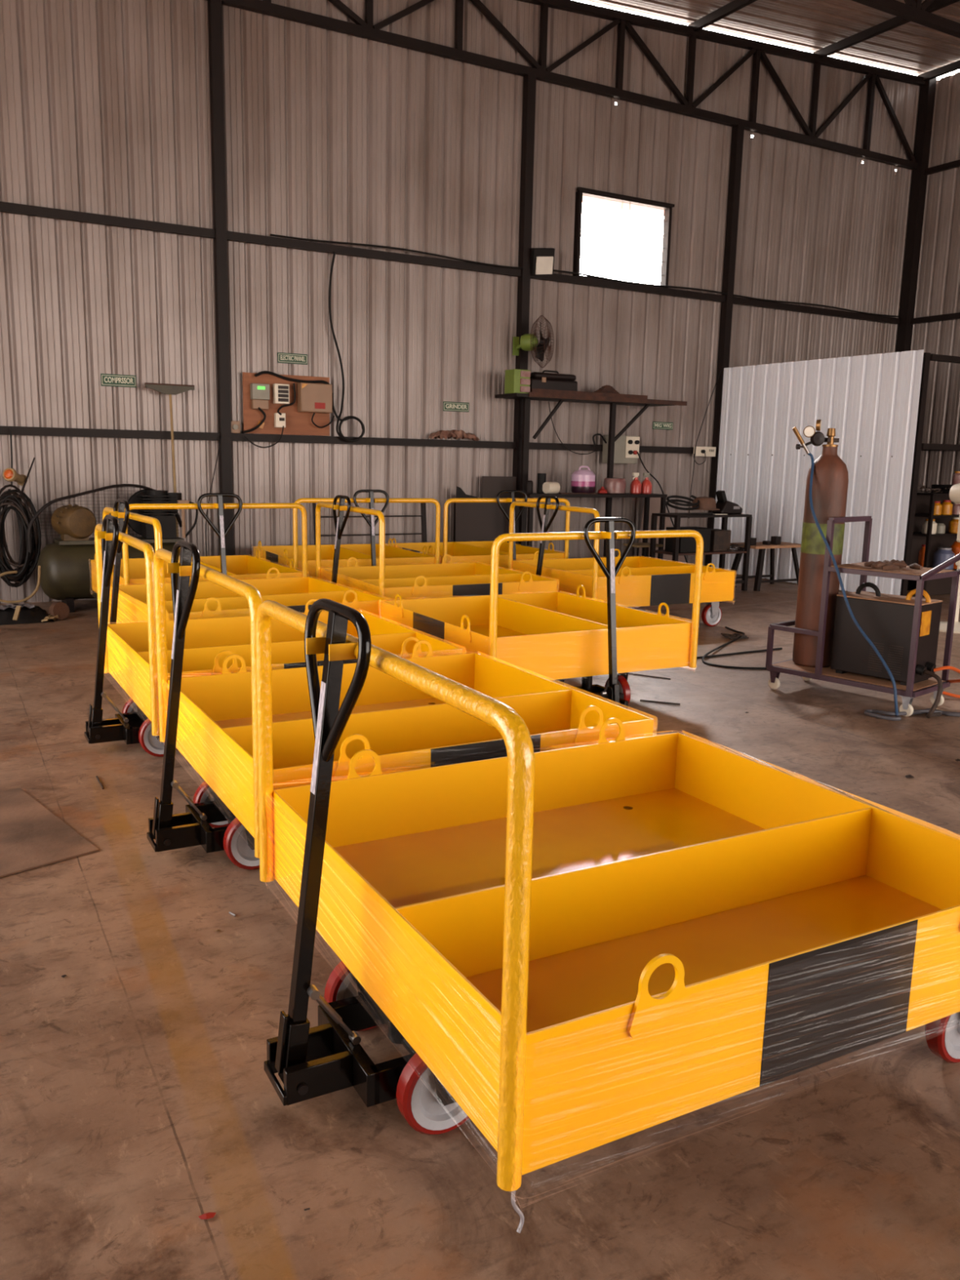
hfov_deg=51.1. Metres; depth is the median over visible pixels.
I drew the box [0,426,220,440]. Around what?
steel girt
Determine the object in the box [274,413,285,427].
circuit breaker
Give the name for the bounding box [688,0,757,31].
roof beam
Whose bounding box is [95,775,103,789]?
rod
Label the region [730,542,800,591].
trestle table
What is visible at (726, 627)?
cable
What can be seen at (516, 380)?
box
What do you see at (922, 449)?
steel girt
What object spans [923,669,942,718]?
cable
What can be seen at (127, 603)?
trolley
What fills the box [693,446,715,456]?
power outlet
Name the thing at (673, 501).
cable coil
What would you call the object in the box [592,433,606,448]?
loop
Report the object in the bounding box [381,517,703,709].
trolley
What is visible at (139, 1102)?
floor
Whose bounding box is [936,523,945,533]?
plastic tub
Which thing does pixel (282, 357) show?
sign board
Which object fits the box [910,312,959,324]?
steel girt
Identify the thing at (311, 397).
box
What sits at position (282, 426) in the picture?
wire
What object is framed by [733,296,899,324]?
steel girt
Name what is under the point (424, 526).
ladder rack
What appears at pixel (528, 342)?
fan
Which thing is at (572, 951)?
trolley
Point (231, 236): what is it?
steel girt
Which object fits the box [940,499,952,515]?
bottle
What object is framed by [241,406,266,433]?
cable
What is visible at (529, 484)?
bottle
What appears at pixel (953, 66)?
roof beam
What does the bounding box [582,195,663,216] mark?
trim
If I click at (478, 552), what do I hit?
trolley
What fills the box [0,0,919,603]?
wall
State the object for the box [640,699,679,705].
rod
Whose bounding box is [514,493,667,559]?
bench
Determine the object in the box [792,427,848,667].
gas cylinder
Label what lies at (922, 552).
spray can
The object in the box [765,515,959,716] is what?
cart
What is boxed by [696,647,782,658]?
cable
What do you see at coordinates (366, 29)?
roof truss
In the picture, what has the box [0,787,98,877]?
steel plate
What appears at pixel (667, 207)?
window
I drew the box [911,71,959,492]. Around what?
wall
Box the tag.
[257,421,264,428]
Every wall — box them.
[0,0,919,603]
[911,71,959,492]
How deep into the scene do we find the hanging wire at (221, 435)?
9.67 m
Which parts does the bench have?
leg, leg, leg, leg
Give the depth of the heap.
11.46 m
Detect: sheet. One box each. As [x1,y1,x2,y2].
[455,502,510,542]
[481,475,515,497]
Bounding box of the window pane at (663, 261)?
[580,201,666,280]
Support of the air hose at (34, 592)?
on the wrapped bundle at (22, 613)
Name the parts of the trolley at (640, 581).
push rail, painted panel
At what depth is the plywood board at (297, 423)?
9.97 m
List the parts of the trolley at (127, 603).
push rail, painted panel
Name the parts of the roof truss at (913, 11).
web post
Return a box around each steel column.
[207,0,234,555]
[512,74,536,544]
[705,124,744,567]
[895,77,937,351]
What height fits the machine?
0.553 m
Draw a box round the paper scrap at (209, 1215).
[198,1212,216,1219]
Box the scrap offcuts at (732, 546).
[715,544,743,551]
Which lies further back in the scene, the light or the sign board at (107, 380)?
the light
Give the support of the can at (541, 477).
on the bench
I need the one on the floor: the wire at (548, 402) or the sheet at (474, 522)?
the sheet at (474, 522)
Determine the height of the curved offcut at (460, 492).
0.150 m
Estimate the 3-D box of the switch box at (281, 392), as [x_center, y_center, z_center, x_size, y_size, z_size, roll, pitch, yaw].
[-1.962,-2.429,9.908,0.150,0.190,0.074,-5,12,-29]
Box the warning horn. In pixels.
[2,467,27,485]
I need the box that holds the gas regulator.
[791,419,826,453]
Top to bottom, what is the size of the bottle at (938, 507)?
0.150 m
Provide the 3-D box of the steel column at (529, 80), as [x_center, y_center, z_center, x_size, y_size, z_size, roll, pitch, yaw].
[0.472,-3.348,11.174,0.100,5.400,0.100,-5,12,-29]
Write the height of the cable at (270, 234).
0.061 m
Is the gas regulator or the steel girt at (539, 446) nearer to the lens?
the gas regulator
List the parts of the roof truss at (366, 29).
web post, web post, web post, web post, web post, web post, web post, web post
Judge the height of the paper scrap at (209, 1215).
0.006 m
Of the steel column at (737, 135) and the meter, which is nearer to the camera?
the meter
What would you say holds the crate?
on the side table at (677, 516)
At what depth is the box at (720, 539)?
10.97 m
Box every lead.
[693,451,706,464]
[913,709,959,714]
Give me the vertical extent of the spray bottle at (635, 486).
0.242 m
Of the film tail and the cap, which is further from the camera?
the cap
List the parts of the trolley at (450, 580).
push rail, painted panel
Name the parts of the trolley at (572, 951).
drawbar frame, push rail, painted panel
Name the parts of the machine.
carry handle, carry handle, control panel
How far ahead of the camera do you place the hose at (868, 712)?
5.69 m
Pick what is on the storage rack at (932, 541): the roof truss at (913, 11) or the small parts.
the small parts
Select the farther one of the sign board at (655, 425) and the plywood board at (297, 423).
the sign board at (655, 425)
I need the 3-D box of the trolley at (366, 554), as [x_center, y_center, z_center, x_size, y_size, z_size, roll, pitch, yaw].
[-1.270,-0.886,9.450,1.417,1.100,1.656,-4,12,-27]
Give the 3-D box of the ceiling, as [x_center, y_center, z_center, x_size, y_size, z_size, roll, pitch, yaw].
[2.855,-5.384,3.150,16.190,0.910,15.570,-5,12,-29]
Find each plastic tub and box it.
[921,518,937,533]
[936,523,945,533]
[950,541,959,568]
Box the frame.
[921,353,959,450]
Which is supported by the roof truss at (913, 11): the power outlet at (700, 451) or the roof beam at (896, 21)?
the roof beam at (896, 21)
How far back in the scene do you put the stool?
11.32 m
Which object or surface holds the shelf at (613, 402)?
on the floor
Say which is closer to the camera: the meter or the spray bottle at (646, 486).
the meter
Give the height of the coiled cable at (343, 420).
0.262 m
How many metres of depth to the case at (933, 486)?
11.07 m
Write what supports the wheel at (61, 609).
on the floor
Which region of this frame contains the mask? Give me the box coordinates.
[711,490,742,514]
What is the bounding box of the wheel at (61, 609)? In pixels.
[48,601,69,619]
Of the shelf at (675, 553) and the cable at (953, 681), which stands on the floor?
the cable at (953, 681)
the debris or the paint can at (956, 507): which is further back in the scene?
the paint can at (956, 507)
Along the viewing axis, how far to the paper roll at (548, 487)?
11.03 m
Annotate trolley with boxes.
[84,514,462,756]
[90,493,307,593]
[102,498,389,623]
[146,539,653,870]
[253,489,440,578]
[255,598,959,1191]
[315,494,557,600]
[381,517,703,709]
[385,489,569,569]
[507,494,734,626]
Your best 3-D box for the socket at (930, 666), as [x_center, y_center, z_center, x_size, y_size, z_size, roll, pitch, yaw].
[2.618,0.160,5.838,0.056,0.064,0.054,-8,14,-42]
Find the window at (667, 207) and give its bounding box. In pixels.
[572,186,674,288]
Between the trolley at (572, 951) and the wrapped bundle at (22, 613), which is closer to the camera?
the trolley at (572, 951)
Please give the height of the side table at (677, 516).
0.842 m
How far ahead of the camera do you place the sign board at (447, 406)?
10.97 m
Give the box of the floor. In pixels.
[0,573,959,1279]
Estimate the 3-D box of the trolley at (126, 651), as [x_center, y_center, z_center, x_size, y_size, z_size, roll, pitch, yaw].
[-1.109,-0.074,5.013,1.656,1.100,1.417,-4,12,-29]
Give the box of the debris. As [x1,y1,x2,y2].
[720,632,748,639]
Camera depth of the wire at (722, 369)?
12.57 m
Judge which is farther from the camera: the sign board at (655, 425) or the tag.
the sign board at (655, 425)
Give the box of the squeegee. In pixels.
[144,382,194,537]
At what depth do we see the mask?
11.00 m
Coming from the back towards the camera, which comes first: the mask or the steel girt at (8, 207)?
the mask
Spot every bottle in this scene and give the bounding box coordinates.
[525,480,533,493]
[630,472,641,493]
[640,472,652,493]
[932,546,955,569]
[951,471,959,484]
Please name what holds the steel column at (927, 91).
on the floor
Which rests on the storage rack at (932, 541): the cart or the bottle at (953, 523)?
the bottle at (953, 523)
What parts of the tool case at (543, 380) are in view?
handle, lid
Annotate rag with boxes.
[427,430,479,440]
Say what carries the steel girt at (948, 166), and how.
attached to the steel column
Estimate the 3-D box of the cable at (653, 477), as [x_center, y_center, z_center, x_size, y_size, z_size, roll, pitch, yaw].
[2.166,-1.568,11.932,0.714,1.307,0.060,7,12,29]
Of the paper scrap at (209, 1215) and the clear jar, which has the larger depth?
the clear jar
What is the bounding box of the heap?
[594,385,618,393]
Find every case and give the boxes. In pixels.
[529,369,577,391]
[930,484,953,493]
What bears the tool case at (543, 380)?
in the steel tray
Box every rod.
[19,457,35,496]
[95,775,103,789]
[628,672,671,679]
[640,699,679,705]
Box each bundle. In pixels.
[0,484,40,587]
[0,603,54,624]
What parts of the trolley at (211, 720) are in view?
drawbar frame, push rail, painted panel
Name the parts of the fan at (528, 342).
motor, blade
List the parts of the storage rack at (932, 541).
panel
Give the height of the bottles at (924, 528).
0.160 m
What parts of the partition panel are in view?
panel post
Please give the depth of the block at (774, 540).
11.34 m
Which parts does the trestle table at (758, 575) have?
leg, leg, leg, leg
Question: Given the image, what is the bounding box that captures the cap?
[691,496,719,510]
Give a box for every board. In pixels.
[100,373,136,387]
[242,372,329,435]
[277,352,307,364]
[443,401,469,412]
[638,497,686,563]
[652,421,673,430]
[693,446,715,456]
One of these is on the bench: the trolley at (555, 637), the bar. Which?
the bar
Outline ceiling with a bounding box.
[575,0,959,75]
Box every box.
[231,421,239,433]
[272,383,289,404]
[297,382,332,413]
[504,368,530,393]
[601,435,639,463]
[709,528,731,551]
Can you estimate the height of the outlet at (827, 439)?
0.025 m
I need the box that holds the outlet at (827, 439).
[824,437,839,442]
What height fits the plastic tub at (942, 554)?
0.240 m
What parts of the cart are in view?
rail, frame, shelf frame, corner post, pull handle, corner post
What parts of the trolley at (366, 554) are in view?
painted panel, push rail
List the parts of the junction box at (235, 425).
knob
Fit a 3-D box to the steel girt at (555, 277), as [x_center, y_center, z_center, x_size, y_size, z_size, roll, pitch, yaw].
[1.779,-4.142,11.784,2.880,0.075,0.050,-5,12,-29]
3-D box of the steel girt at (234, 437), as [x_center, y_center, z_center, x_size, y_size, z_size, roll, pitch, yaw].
[-1.020,-2.091,10.572,3.260,0.075,0.050,-5,12,-29]
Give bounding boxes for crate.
[664,526,711,553]
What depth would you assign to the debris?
8.11 m
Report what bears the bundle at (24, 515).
hanging from the wall at (105, 108)
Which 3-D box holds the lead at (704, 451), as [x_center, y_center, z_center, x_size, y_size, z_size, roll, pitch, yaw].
[2.745,-2.275,12.547,0.179,0.166,0.030,-3,11,-21]
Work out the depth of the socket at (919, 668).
5.74 m
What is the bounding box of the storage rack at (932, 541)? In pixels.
[907,492,959,597]
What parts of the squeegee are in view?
blade, handle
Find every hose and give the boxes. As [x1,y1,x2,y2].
[0,565,40,603]
[807,453,898,715]
[863,708,959,720]
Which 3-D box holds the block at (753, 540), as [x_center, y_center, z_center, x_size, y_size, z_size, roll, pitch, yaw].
[3.021,-1.099,11.190,0.100,0.080,0.080,-8,14,-40]
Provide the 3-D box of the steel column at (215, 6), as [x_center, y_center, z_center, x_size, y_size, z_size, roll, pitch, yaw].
[-2.452,-3.114,9.537,0.100,5.400,0.100,-5,12,-29]
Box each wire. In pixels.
[204,435,222,555]
[244,426,284,448]
[548,401,595,454]
[688,368,722,518]
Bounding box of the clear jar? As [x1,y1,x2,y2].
[603,478,626,493]
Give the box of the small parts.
[916,484,951,493]
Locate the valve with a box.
[597,486,607,493]
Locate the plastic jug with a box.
[570,466,595,493]
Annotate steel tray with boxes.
[529,388,647,399]
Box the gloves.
[864,559,922,570]
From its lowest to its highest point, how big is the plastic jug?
0.310 m
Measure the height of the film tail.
0.088 m
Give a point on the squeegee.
(165, 388)
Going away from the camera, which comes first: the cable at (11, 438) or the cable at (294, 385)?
the cable at (11, 438)
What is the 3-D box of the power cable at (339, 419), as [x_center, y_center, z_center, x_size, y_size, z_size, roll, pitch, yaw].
[-1.346,-2.943,10.144,0.377,1.851,0.105,-5,12,-29]
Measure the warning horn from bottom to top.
0.154 m
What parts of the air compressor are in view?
motor, belt guard frame, tank, mounting plate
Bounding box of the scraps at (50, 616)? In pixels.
[40,614,58,622]
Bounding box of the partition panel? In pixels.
[711,349,930,595]
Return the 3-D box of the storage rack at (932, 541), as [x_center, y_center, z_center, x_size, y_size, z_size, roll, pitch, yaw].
[5.397,-1.104,11.398,1.500,1.120,0.416,-5,12,-29]
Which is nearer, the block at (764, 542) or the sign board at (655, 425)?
the block at (764, 542)
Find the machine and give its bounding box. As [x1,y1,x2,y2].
[830,582,942,685]
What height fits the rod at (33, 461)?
0.337 m
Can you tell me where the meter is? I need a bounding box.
[249,383,270,409]
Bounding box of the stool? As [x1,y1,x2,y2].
[623,542,662,559]
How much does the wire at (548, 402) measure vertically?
0.586 m
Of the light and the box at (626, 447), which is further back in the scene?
the box at (626, 447)
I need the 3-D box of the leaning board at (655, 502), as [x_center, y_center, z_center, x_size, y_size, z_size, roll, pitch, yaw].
[2.291,-1.302,12.445,0.900,1.000,0.012,-5,12,-29]
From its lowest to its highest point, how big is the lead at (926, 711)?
0.028 m
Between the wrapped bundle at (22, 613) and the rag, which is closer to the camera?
the wrapped bundle at (22, 613)
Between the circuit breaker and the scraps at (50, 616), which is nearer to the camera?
the scraps at (50, 616)
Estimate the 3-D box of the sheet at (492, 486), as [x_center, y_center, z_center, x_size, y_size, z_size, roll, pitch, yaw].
[0.211,-1.247,11.346,0.440,1.190,0.030,-5,12,-29]
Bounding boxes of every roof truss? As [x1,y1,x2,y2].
[206,0,925,169]
[851,0,959,38]
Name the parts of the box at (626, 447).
plate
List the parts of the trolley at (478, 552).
painted panel, push rail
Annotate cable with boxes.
[9,427,13,484]
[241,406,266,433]
[254,370,329,384]
[269,233,898,317]
[277,382,296,415]
[311,412,334,427]
[328,251,364,442]
[338,415,364,441]
[636,451,688,564]
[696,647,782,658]
[702,626,766,669]
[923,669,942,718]
[933,666,959,697]
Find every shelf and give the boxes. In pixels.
[494,391,687,557]
[653,548,746,555]
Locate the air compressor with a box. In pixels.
[26,484,198,612]
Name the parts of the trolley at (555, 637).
painted panel, push rail, drawbar frame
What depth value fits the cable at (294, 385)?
9.95 m
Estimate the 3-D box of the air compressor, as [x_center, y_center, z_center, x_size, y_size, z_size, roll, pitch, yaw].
[-3.243,-0.835,8.947,1.418,1.093,0.500,-5,12,-29]
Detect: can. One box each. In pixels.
[537,473,546,493]
[917,544,925,567]
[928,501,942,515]
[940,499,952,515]
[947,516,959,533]
[951,502,959,515]
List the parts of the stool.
leg, seat, leg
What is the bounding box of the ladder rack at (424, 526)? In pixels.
[312,502,426,545]
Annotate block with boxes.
[750,537,756,545]
[762,540,770,544]
[770,536,781,544]
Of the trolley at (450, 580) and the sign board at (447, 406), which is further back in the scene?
the sign board at (447, 406)
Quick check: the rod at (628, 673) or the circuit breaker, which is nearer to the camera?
the rod at (628, 673)
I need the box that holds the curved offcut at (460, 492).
[456,485,477,497]
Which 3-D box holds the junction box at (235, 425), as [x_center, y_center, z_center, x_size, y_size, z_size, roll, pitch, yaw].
[-2.387,-2.071,9.763,0.100,0.115,0.065,-5,12,-29]
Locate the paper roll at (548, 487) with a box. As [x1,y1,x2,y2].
[542,481,559,493]
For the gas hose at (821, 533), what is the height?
1.459 m
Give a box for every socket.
[915,664,926,675]
[924,662,936,672]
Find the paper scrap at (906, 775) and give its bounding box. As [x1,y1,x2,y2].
[905,774,913,777]
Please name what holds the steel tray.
on the shelf at (613, 402)
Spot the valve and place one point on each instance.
(602, 491)
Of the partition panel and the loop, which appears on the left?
the loop
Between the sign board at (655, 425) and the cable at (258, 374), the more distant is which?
the sign board at (655, 425)
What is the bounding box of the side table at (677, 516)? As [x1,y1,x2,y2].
[648,512,752,591]
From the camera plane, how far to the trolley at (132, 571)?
7.66 m
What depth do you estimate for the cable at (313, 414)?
10.13 m
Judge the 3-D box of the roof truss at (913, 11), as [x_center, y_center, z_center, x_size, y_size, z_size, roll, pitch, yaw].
[0.637,-5.942,7.165,15.725,1.149,0.075,-5,12,-29]
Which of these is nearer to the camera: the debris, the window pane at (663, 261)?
the debris
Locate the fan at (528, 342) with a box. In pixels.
[512,315,554,368]
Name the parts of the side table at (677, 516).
leg, leg, leg, rail, leg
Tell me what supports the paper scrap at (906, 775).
on the floor
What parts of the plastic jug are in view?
handle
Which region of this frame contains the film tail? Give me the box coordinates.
[511,1190,524,1233]
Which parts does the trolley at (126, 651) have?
drawbar frame, push rail, painted panel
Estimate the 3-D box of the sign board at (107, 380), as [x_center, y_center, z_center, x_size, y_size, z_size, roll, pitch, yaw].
[-3.327,-2.388,9.242,0.310,0.110,0.008,-5,12,-29]
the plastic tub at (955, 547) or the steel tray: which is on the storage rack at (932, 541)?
the plastic tub at (955, 547)
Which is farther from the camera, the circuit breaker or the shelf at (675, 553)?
the shelf at (675, 553)
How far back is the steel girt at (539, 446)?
11.85 m
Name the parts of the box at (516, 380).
drawer, drawer, drawer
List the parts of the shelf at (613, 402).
post, shelf plate, post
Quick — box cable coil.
[666,494,699,510]
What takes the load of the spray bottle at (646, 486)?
on the bench
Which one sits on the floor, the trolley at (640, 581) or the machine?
the trolley at (640, 581)
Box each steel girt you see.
[0,201,215,238]
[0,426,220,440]
[226,231,520,276]
[231,433,516,448]
[528,442,693,453]
[530,273,725,302]
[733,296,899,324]
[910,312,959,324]
[921,448,949,450]
[924,159,959,175]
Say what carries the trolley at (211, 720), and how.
on the floor
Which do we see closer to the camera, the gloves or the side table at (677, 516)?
the gloves
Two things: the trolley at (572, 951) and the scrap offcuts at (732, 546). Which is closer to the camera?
the trolley at (572, 951)
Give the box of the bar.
[559,493,597,493]
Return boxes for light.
[529,248,555,275]
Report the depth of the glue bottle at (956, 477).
11.11 m

